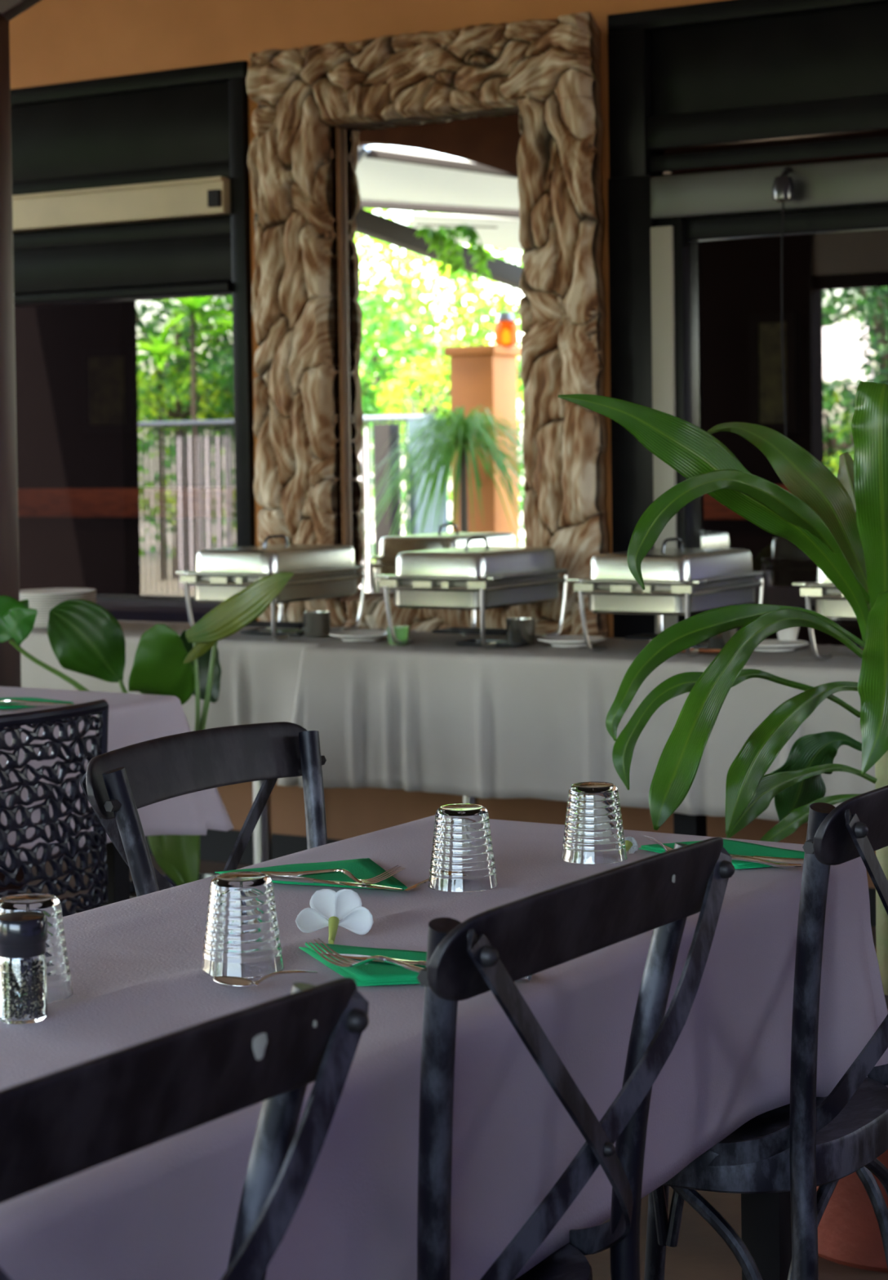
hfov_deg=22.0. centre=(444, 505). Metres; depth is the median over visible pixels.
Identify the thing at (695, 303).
window
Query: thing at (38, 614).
plate
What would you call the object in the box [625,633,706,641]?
shelf
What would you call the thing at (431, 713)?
tablecloth
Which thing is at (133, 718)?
tablecloth
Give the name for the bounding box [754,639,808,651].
plate
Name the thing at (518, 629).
steel cup
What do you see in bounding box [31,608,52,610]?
plate
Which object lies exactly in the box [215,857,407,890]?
napkin
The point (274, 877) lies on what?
table knife
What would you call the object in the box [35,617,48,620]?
plate
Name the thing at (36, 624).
plate
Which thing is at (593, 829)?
tumbler
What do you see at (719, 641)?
steel cup
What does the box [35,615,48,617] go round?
plate
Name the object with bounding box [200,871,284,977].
tumbler
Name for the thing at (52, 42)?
wall
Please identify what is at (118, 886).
dining table
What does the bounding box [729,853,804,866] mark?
table knife
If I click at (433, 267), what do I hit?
mirror glass
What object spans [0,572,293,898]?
potted plant
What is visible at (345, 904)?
flower
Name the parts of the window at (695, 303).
head rail, transom panel, pane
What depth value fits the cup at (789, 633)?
5.54 m
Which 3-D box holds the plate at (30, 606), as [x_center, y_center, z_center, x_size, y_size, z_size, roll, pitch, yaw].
[-1.139,0.292,6.642,0.250,0.016,0.250,0,2,31]
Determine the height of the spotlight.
0.808 m
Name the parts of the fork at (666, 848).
handle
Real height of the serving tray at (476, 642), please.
0.008 m
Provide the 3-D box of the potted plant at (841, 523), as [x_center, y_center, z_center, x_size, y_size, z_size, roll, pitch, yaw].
[0.531,0.484,3.443,0.839,1.337,0.443,-2,2,-33]
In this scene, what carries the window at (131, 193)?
in the wall at (52, 42)
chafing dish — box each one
[176,534,365,639]
[373,536,568,647]
[567,537,764,655]
[791,566,861,660]
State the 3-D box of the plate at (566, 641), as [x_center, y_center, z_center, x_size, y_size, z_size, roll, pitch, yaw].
[0.320,0.342,5.712,0.170,0.018,0.170,0,2,31]
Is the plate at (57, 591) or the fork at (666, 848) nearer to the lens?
the fork at (666, 848)
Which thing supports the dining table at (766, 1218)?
on the floor
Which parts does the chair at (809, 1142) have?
leg, seat, post, rail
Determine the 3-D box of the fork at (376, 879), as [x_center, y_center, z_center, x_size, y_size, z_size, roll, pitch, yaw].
[-0.128,0.413,2.554,0.170,0.015,0.046,-1,1,10]
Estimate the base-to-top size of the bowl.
0.008 m
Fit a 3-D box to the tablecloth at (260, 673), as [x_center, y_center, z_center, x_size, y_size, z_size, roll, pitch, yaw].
[-1.061,0.525,6.646,2.172,0.348,0.634,0,2,31]
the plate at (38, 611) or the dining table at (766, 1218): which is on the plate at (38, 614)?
the plate at (38, 611)
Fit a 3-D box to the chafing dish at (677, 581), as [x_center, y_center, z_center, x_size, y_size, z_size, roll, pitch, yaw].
[0.555,0.215,5.600,0.349,0.270,0.461,0,2,31]
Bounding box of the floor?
[26,852,887,1279]
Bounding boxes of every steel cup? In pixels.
[302,610,330,636]
[506,617,535,644]
[706,627,737,649]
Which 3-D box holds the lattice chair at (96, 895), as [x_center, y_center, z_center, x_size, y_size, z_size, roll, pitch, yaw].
[-0.902,0.755,3.960,0.491,0.814,0.541,0,2,45]
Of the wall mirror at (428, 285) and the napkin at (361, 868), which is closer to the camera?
the napkin at (361, 868)
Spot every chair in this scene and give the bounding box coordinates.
[0,699,108,916]
[0,977,368,1279]
[80,721,327,896]
[417,836,734,1279]
[644,785,887,1279]
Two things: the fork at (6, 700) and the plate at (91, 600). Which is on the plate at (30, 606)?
the plate at (91, 600)
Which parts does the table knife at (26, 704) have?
blade, handle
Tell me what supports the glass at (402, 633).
on the tablecloth at (431, 713)
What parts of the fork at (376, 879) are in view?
handle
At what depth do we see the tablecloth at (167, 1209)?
2.09 m
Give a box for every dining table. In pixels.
[102,841,130,905]
[741,1191,791,1279]
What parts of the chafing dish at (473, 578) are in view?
leg, leg, stand frame, lid, lid handle, leg, leg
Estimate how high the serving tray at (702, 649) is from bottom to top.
0.011 m
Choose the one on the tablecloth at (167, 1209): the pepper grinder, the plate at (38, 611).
the pepper grinder
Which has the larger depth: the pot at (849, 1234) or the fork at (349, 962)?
the pot at (849, 1234)
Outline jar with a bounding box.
[0,953,47,1023]
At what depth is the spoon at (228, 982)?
2.08 m
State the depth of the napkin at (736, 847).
2.73 m
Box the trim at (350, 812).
[217,778,875,888]
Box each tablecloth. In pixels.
[0,686,234,869]
[0,815,887,1279]
[20,620,416,731]
[276,631,875,822]
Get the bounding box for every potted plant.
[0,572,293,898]
[557,381,887,1272]
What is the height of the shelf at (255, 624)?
0.006 m
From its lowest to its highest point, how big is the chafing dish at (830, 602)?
0.270 m
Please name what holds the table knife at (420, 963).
on the napkin at (373, 973)
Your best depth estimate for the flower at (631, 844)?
2.77 m
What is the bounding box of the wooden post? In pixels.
[0,0,41,894]
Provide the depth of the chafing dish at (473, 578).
5.74 m
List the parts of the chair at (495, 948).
post, seat, rail, post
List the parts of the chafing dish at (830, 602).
leg, stand frame, lid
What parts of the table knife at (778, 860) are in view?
blade, handle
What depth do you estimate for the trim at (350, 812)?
6.65 m
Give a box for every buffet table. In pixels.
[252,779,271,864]
[462,795,706,836]
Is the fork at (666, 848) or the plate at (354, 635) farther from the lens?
the plate at (354, 635)
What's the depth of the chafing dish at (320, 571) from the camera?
6.08 m
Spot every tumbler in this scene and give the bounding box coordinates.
[0,892,73,1003]
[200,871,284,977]
[427,804,497,892]
[560,781,627,864]
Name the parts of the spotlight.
cord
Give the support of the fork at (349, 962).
on the napkin at (373, 973)
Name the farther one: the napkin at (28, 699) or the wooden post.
the wooden post
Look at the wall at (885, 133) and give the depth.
12.56 m
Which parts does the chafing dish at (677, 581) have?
leg, leg, stand frame, lid, lid handle, leg, leg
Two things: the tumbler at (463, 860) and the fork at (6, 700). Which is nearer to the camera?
the tumbler at (463, 860)
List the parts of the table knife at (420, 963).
blade, handle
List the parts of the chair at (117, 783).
post, rail, post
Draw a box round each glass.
[342,110,525,594]
[386,625,409,644]
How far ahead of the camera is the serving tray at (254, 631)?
6.22 m
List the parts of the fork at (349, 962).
handle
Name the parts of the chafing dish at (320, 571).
leg, stand frame, lid, leg, lid handle, leg, leg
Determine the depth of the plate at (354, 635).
5.94 m
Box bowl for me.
[213,976,253,990]
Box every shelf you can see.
[244,621,303,628]
[431,626,506,635]
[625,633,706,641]
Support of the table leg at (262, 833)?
on the floor
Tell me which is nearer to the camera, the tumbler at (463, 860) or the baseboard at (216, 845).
the tumbler at (463, 860)
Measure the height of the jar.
0.060 m
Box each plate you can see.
[19,587,96,595]
[19,591,96,598]
[19,593,96,600]
[19,595,96,603]
[28,601,96,608]
[29,599,96,605]
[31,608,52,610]
[34,622,48,627]
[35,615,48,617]
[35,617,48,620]
[35,620,48,622]
[36,610,49,613]
[36,613,48,615]
[328,630,387,641]
[537,635,605,647]
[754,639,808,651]
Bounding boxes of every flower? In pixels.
[295,888,373,944]
[624,836,638,853]
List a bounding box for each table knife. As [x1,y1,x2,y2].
[0,702,72,707]
[263,872,403,889]
[320,952,531,980]
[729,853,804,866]
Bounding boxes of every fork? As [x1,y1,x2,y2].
[0,699,66,705]
[260,865,405,884]
[306,937,515,983]
[642,835,801,867]
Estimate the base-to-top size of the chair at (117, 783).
0.892 m
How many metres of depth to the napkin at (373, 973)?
2.14 m
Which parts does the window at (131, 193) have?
transom panel, head rail, pane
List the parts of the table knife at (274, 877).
handle, blade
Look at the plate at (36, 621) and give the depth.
6.52 m
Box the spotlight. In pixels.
[771,166,795,436]
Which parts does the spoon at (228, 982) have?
handle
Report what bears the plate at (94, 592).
on the plate at (94, 594)
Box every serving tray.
[240,627,303,635]
[456,638,529,647]
[680,645,720,653]
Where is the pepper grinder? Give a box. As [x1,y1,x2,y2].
[0,911,47,1023]
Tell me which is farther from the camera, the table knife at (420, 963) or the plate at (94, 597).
the plate at (94, 597)
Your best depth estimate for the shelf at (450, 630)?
5.86 m
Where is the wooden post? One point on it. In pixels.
(10, 656)
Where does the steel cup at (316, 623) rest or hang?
on the tablecloth at (260, 673)
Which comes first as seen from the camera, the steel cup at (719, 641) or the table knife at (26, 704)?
the table knife at (26, 704)
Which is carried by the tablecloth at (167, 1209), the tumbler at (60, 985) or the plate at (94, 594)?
the tumbler at (60, 985)
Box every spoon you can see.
[213,969,318,990]
[402,879,428,892]
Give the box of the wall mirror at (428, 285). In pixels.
[246,11,608,637]
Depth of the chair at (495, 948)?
1.90 m
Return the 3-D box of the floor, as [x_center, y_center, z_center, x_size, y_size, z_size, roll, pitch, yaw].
[-3.544,1.247,3.998,14.600,0.100,8.320,0,2,31]
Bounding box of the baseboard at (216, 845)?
[89,829,875,927]
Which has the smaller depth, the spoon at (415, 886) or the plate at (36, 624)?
the spoon at (415, 886)
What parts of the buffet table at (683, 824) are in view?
leg, leg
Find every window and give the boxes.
[10,60,257,622]
[607,0,887,645]
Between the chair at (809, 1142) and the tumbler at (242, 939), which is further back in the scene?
the chair at (809, 1142)
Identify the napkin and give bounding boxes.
[0,697,73,708]
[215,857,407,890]
[298,942,532,986]
[638,839,804,869]
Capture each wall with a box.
[8,0,725,637]
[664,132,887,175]
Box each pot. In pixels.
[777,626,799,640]
[816,946,887,1272]
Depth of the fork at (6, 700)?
4.37 m
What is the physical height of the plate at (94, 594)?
0.016 m
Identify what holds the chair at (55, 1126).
on the floor
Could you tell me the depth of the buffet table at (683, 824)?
5.49 m

